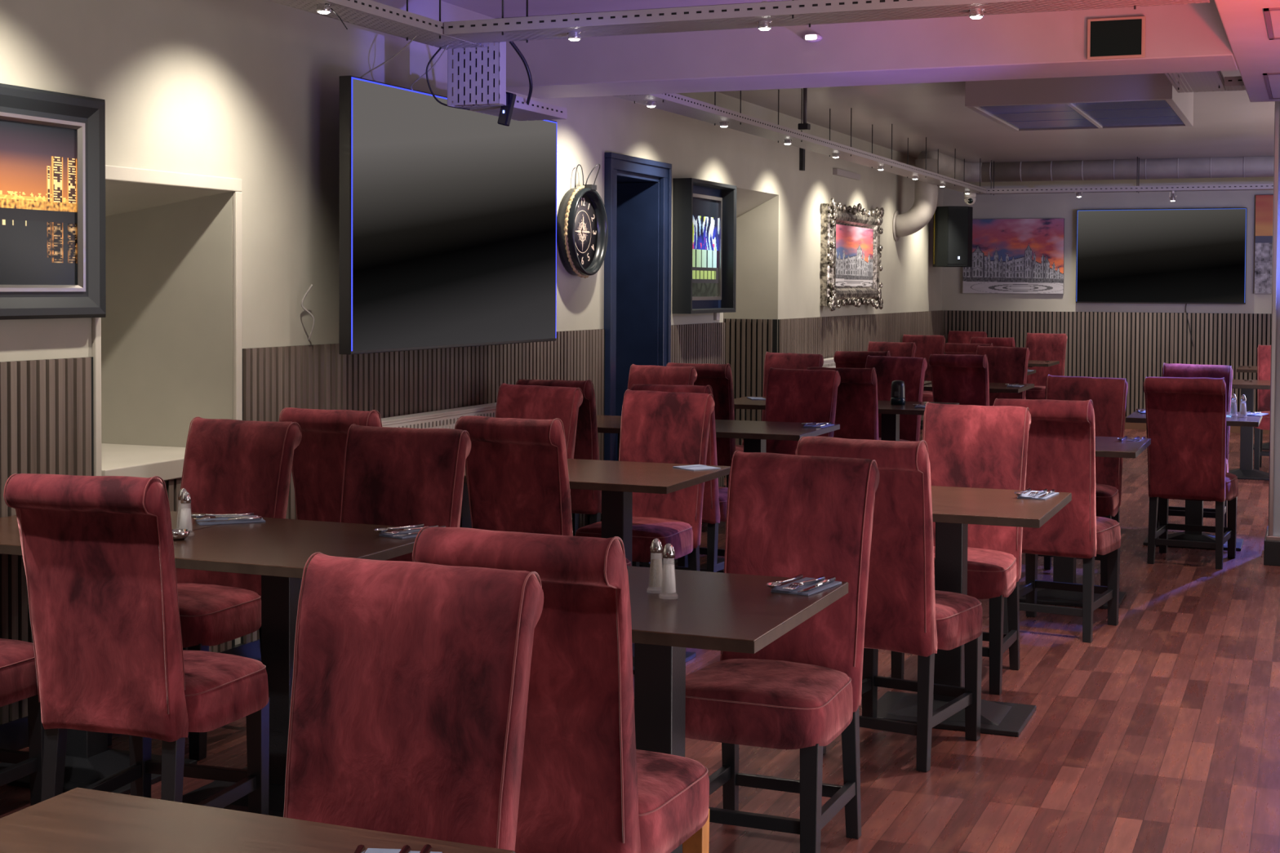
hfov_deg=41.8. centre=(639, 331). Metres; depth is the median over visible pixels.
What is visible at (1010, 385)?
napkin
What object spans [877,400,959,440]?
dining table
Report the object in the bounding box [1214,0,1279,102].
soffit
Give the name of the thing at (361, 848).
spoon
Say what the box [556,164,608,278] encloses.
wall clock
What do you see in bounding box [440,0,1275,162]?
ceiling
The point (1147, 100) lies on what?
air conditioning unit
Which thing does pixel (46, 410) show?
wall paneling
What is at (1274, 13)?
access panel
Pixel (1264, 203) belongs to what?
print
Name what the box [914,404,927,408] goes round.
napkin
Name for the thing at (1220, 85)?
cable tray
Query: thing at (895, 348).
dining chair
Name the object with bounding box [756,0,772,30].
spot lamp
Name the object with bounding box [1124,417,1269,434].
baseboard
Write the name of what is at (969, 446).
dining chair
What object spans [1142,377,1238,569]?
dining chair
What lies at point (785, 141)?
spot lamp
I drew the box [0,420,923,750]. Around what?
baseboard
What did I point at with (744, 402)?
dining table
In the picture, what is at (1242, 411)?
shaker
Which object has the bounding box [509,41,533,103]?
cable
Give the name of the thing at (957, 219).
grille
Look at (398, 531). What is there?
fork
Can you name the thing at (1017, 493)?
spoon
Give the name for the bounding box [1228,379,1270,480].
dining table
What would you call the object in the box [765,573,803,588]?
spoon
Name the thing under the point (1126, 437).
spoon
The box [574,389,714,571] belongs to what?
dining chair
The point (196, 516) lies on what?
spoon
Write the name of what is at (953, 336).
dining chair
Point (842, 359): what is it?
dining chair
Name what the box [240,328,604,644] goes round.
wall paneling
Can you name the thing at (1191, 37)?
beam
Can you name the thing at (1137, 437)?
fork
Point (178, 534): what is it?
dish
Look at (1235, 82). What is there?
cable tray
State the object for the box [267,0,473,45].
cable tray
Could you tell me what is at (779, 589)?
napkin
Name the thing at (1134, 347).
wainscoting
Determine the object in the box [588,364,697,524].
dining chair
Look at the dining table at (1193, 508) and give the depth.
9.82 m
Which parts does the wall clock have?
wire handle, handle mount, wire handle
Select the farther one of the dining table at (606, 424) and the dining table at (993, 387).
the dining table at (993, 387)
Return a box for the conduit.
[797,88,810,130]
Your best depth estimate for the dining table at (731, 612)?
3.95 m
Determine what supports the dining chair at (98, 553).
on the floor
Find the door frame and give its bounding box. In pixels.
[604,151,671,461]
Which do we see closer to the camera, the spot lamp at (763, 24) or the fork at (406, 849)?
the fork at (406, 849)
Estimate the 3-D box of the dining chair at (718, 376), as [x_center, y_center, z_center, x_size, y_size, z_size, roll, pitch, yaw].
[0.467,0.703,10.543,0.437,1.034,0.608,1,2,26]
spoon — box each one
[191,512,253,518]
[354,844,365,852]
[373,523,424,533]
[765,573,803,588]
[801,421,816,425]
[1013,488,1031,495]
[1117,435,1127,440]
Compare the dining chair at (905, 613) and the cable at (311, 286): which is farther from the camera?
the cable at (311, 286)
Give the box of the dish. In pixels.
[172,528,190,540]
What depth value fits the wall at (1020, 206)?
18.14 m
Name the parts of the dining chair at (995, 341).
backrest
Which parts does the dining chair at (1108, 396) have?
leg, backrest, leg, seat, leg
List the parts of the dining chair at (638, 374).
backrest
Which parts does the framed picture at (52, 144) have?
frame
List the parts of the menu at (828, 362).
panel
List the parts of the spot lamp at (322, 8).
loose wire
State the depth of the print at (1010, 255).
18.34 m
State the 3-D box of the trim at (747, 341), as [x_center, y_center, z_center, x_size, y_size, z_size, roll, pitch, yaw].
[0.721,0.526,13.140,0.726,1.250,0.022,1,2,22]
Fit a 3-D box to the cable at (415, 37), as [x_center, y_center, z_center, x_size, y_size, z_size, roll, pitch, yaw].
[-1.020,-1.105,6.826,0.330,0.173,0.029,1,2,36]
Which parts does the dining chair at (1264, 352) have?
leg, leg, seat, backrest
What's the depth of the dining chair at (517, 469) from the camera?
5.97 m
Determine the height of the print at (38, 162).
0.540 m
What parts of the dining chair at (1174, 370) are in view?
leg, backrest, leg, seat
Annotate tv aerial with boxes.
[497,91,516,126]
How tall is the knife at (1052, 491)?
0.012 m
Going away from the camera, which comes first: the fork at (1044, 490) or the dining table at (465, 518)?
the fork at (1044, 490)
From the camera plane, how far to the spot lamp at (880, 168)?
13.81 m
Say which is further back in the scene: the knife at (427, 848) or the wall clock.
the wall clock
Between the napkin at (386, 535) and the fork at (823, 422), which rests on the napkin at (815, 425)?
the fork at (823, 422)
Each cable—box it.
[301,284,315,341]
[360,35,417,77]
[410,44,448,89]
[426,47,470,110]
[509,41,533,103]
[1185,303,1193,346]
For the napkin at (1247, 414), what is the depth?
9.86 m
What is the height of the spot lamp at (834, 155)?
0.111 m
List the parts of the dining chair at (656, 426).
seat, leg, backrest, leg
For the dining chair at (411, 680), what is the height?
1.038 m
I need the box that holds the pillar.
[1263,101,1279,566]
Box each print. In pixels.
[0,119,76,284]
[692,197,718,297]
[835,224,873,286]
[962,217,1064,293]
[1254,195,1273,293]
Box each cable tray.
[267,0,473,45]
[444,0,1209,43]
[454,96,567,120]
[613,88,986,193]
[970,156,1273,195]
[1164,71,1226,92]
[1224,75,1245,90]
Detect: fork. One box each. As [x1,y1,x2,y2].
[193,515,257,519]
[384,524,438,533]
[399,844,411,852]
[782,575,825,589]
[808,422,826,425]
[1026,488,1047,496]
[1127,436,1139,440]
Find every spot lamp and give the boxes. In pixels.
[316,0,347,29]
[567,12,581,40]
[645,97,656,107]
[719,118,728,127]
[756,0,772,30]
[783,134,791,144]
[831,151,839,158]
[877,165,884,170]
[911,175,918,179]
[968,8,984,18]
[1075,191,1082,197]
[1168,190,1176,201]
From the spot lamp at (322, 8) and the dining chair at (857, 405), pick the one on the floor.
the dining chair at (857, 405)
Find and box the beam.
[496,0,1238,98]
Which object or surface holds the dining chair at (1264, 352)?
on the floor
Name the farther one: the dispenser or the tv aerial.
the dispenser
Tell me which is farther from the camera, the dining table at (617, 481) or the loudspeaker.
the loudspeaker
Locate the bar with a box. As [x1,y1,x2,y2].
[832,168,860,180]
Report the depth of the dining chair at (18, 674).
4.67 m
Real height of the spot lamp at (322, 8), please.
0.169 m
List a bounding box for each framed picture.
[0,83,106,319]
[820,197,884,311]
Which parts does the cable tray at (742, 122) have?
hanging rod, hanging rod, hanging rod, hanging rod, hanging rod, hanging rod, hanging rod, hanging rod, hanging rod, hanging rod, hanging rod, hanging rod, hanging rod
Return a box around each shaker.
[177,488,187,527]
[180,491,191,531]
[648,537,662,587]
[661,542,675,593]
[1230,393,1236,413]
[1240,394,1246,414]
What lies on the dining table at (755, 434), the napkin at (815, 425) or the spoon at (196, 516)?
the napkin at (815, 425)
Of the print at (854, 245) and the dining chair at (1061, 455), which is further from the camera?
the print at (854, 245)
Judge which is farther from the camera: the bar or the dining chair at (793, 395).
the bar
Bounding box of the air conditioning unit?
[964,72,1193,131]
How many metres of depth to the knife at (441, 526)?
4.93 m
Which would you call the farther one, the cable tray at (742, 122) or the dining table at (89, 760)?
the cable tray at (742, 122)
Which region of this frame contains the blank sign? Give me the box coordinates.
[1087,16,1145,60]
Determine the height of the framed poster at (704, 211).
0.930 m
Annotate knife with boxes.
[193,515,262,522]
[393,525,445,536]
[419,844,431,852]
[797,576,835,592]
[817,422,831,426]
[1037,488,1055,497]
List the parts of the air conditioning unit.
panel, panel, panel, panel, panel, panel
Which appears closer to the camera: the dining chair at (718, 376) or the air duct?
the dining chair at (718, 376)
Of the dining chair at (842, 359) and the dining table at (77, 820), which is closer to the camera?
the dining table at (77, 820)
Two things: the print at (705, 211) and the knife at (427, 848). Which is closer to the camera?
the knife at (427, 848)
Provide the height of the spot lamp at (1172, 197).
0.111 m
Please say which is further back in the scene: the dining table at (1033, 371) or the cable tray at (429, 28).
the dining table at (1033, 371)
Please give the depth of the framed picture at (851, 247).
14.70 m
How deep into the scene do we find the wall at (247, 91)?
6.66 m
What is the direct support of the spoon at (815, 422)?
on the napkin at (815, 425)
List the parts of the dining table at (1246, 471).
mounting plate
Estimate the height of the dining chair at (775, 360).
1.038 m
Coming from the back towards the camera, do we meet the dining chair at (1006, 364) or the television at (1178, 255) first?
the television at (1178, 255)
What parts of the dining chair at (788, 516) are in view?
leg, seat, backrest, leg, leg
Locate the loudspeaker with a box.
[933,205,973,266]
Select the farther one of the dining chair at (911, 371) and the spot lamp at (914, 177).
the spot lamp at (914, 177)
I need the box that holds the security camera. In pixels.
[964,192,976,204]
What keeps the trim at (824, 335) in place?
attached to the wall at (247, 91)
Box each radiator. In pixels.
[379,402,496,429]
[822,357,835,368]
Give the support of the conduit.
attached to the ceiling
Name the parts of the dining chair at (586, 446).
backrest, leg, leg, leg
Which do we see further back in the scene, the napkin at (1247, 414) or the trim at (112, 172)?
the napkin at (1247, 414)
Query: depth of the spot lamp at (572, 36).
6.59 m
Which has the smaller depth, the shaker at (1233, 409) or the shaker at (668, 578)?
the shaker at (668, 578)
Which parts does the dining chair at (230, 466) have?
leg, leg, seat, backrest, leg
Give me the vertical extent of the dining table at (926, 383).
0.760 m
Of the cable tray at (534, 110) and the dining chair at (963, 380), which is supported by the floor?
the dining chair at (963, 380)
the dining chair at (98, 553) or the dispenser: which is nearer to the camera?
the dining chair at (98, 553)
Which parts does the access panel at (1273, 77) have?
panel door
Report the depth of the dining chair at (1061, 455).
7.12 m
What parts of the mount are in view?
joint plate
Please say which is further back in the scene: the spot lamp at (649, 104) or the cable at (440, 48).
the spot lamp at (649, 104)
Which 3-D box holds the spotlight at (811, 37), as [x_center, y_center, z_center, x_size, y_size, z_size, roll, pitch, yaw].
[0.804,-1.371,7.822,0.086,0.040,0.052,1,2,22]
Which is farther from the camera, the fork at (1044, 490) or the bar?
the bar
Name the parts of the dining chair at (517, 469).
backrest, seat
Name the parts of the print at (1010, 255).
stretcher frame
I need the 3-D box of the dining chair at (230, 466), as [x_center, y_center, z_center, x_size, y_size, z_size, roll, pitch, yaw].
[-1.469,0.826,5.600,0.437,1.034,0.608,1,2,22]
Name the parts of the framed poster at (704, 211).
frame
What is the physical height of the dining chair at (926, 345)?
1.037 m
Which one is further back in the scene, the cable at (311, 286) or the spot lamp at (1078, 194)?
the spot lamp at (1078, 194)
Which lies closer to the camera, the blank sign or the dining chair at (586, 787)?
the dining chair at (586, 787)
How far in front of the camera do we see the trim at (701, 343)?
11.28 m
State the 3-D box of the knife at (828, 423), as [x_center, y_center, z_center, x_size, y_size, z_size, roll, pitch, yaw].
[0.976,0.494,8.908,0.012,0.012,0.205,1,2,28]
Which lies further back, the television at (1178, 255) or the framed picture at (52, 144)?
the television at (1178, 255)
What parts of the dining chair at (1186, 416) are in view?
leg, leg, backrest, seat, leg, leg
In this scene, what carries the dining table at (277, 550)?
on the floor
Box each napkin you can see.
[195,517,265,525]
[364,848,442,852]
[378,529,421,538]
[672,464,720,471]
[746,396,765,399]
[770,577,841,595]
[803,423,834,427]
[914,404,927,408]
[1006,384,1024,386]
[1017,490,1059,499]
[1242,413,1268,416]
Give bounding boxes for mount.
[433,41,506,106]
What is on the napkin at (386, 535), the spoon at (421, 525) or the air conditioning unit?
the spoon at (421, 525)
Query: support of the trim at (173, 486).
attached to the wall at (247, 91)
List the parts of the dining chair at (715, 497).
leg, backrest, leg, leg, seat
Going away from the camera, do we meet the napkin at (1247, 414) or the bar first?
the napkin at (1247, 414)
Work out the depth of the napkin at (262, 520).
5.20 m
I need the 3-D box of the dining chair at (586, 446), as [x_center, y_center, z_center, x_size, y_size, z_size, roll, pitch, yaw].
[-0.315,0.748,8.627,0.446,1.038,0.611,1,2,28]
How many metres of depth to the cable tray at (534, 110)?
7.40 m
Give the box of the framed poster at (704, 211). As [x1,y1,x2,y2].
[671,177,736,319]
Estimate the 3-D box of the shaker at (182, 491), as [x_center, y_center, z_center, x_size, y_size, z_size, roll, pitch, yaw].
[-1.364,0.533,5.008,0.045,0.130,0.045,2,2,44]
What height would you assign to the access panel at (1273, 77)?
0.006 m
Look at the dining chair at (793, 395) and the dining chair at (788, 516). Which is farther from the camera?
the dining chair at (793, 395)
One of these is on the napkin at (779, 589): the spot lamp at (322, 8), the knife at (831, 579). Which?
the knife at (831, 579)
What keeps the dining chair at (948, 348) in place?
on the floor
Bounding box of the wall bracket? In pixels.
[799,147,804,170]
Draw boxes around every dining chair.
[0,638,44,805]
[3,473,269,815]
[107,417,302,760]
[278,407,382,522]
[283,552,543,852]
[339,423,471,561]
[412,526,709,852]
[454,415,631,566]
[495,382,582,492]
[515,379,639,566]
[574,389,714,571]
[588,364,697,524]
[630,384,728,572]
[666,362,743,487]
[684,450,879,852]
[742,351,823,445]
[764,367,840,454]
[795,435,982,772]
[806,367,879,439]
[833,351,890,368]
[865,355,927,441]
[867,341,916,357]
[891,401,1031,695]
[902,333,945,429]
[928,354,989,405]
[943,342,993,355]
[947,330,986,343]
[969,337,1026,399]
[975,345,1029,405]
[992,398,1120,643]
[1025,333,1067,399]
[1037,374,1128,586]
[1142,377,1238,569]
[1156,363,1232,528]
[1253,344,1271,470]
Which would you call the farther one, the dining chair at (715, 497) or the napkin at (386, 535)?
the dining chair at (715, 497)
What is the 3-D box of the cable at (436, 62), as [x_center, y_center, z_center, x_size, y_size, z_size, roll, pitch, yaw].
[-0.923,-1.114,7.158,0.102,0.170,0.421,0,2,-22]
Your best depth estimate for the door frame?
10.65 m
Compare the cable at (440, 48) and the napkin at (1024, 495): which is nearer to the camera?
the napkin at (1024, 495)
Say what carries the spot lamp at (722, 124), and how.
attached to the cable tray at (742, 122)
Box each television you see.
[338,75,556,354]
[1075,207,1247,304]
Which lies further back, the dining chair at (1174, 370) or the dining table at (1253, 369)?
the dining table at (1253, 369)
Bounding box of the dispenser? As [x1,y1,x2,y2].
[890,380,905,404]
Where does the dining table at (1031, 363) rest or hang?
on the floor
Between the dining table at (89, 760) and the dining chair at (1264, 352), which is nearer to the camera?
the dining table at (89, 760)
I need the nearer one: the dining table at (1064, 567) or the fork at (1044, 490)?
the fork at (1044, 490)
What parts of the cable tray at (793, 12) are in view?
hanging rod, hanging rod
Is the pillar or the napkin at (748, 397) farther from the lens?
the napkin at (748, 397)
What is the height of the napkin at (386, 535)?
0.006 m
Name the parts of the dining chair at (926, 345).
backrest, seat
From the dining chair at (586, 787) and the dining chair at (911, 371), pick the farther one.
the dining chair at (911, 371)
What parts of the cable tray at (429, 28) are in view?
hanging rod, hanging rod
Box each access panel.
[1262,72,1279,99]
[1263,7,1279,39]
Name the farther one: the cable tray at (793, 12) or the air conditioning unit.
the air conditioning unit
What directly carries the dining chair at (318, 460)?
on the floor
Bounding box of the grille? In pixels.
[947,208,968,263]
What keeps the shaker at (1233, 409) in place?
on the dining table at (1193, 508)
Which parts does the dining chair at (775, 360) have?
backrest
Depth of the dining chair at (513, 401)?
7.82 m
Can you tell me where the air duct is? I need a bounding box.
[892,151,1274,241]
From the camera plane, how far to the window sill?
6.10 m
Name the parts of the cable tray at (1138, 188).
hanging rod, hanging rod, hanging rod, hanging rod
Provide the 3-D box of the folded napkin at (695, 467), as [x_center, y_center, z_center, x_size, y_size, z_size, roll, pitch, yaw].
[0.230,0.555,6.824,0.140,0.006,0.140,-1,2,-37]
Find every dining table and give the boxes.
[0,511,222,795]
[0,787,515,852]
[173,517,418,817]
[459,458,573,528]
[567,458,730,674]
[596,415,677,567]
[626,565,848,852]
[699,419,839,573]
[733,396,765,409]
[861,485,1071,737]
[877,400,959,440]
[923,382,1034,393]
[924,381,931,386]
[1018,436,1151,608]
[1026,369,1035,375]
[1027,360,1059,367]
[1125,408,1262,551]
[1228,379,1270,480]
[1236,365,1269,450]
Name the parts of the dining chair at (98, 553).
leg, backrest, leg, leg, seat, leg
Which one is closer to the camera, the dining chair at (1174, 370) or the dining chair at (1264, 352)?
the dining chair at (1174, 370)
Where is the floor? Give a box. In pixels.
[0,429,1279,852]
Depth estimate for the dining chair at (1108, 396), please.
8.82 m
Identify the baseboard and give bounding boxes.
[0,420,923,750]
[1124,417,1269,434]
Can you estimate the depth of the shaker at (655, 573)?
4.05 m
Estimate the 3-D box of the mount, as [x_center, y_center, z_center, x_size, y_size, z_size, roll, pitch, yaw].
[-0.714,-1.091,7.038,0.260,0.273,0.155,1,2,22]
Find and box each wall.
[0,0,943,644]
[942,176,1273,354]
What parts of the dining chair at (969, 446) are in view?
leg, seat, backrest, leg, leg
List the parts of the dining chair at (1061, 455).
leg, leg, backrest, leg, seat, leg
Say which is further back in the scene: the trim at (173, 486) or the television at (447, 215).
the television at (447, 215)
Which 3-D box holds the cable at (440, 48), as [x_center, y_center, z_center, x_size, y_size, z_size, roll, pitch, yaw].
[-0.812,-1.075,7.122,0.044,0.246,0.263,1,2,35]
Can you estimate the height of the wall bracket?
0.280 m
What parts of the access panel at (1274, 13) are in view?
panel door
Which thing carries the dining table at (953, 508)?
on the floor
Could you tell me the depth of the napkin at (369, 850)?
2.17 m
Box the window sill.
[101,443,185,481]
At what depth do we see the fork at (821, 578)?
4.10 m
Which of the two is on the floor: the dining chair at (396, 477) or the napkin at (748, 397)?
the dining chair at (396, 477)
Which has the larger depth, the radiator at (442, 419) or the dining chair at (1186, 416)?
the dining chair at (1186, 416)
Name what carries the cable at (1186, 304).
hanging from the television at (1178, 255)
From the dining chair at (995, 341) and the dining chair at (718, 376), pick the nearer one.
the dining chair at (718, 376)
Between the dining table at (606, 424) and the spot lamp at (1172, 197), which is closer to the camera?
the dining table at (606, 424)
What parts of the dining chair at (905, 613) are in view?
leg, backrest, leg, leg, seat, leg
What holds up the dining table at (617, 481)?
on the floor
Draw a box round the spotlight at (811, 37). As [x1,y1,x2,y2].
[803,33,822,42]
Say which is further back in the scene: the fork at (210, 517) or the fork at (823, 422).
the fork at (823, 422)
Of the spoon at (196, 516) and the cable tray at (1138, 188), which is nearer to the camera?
the spoon at (196, 516)
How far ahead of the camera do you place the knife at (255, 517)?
5.20 m
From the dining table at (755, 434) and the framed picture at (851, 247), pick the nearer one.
the dining table at (755, 434)
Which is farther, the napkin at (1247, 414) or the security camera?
the security camera
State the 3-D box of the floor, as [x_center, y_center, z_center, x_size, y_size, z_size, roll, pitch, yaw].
[2.316,1.371,7.135,11.000,0.100,22.900,1,2,22]
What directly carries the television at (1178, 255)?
attached to the wall at (1020, 206)
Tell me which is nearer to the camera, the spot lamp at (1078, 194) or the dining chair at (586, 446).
the dining chair at (586, 446)
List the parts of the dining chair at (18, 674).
seat, leg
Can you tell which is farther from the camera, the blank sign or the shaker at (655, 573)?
the blank sign
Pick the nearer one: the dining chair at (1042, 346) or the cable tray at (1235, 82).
the cable tray at (1235, 82)
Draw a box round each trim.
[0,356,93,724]
[92,164,242,475]
[162,478,235,653]
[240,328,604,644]
[670,322,724,486]
[723,318,777,478]
[777,310,943,420]
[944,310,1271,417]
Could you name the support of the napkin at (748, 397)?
on the dining table at (744, 402)
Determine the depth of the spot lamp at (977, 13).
6.00 m

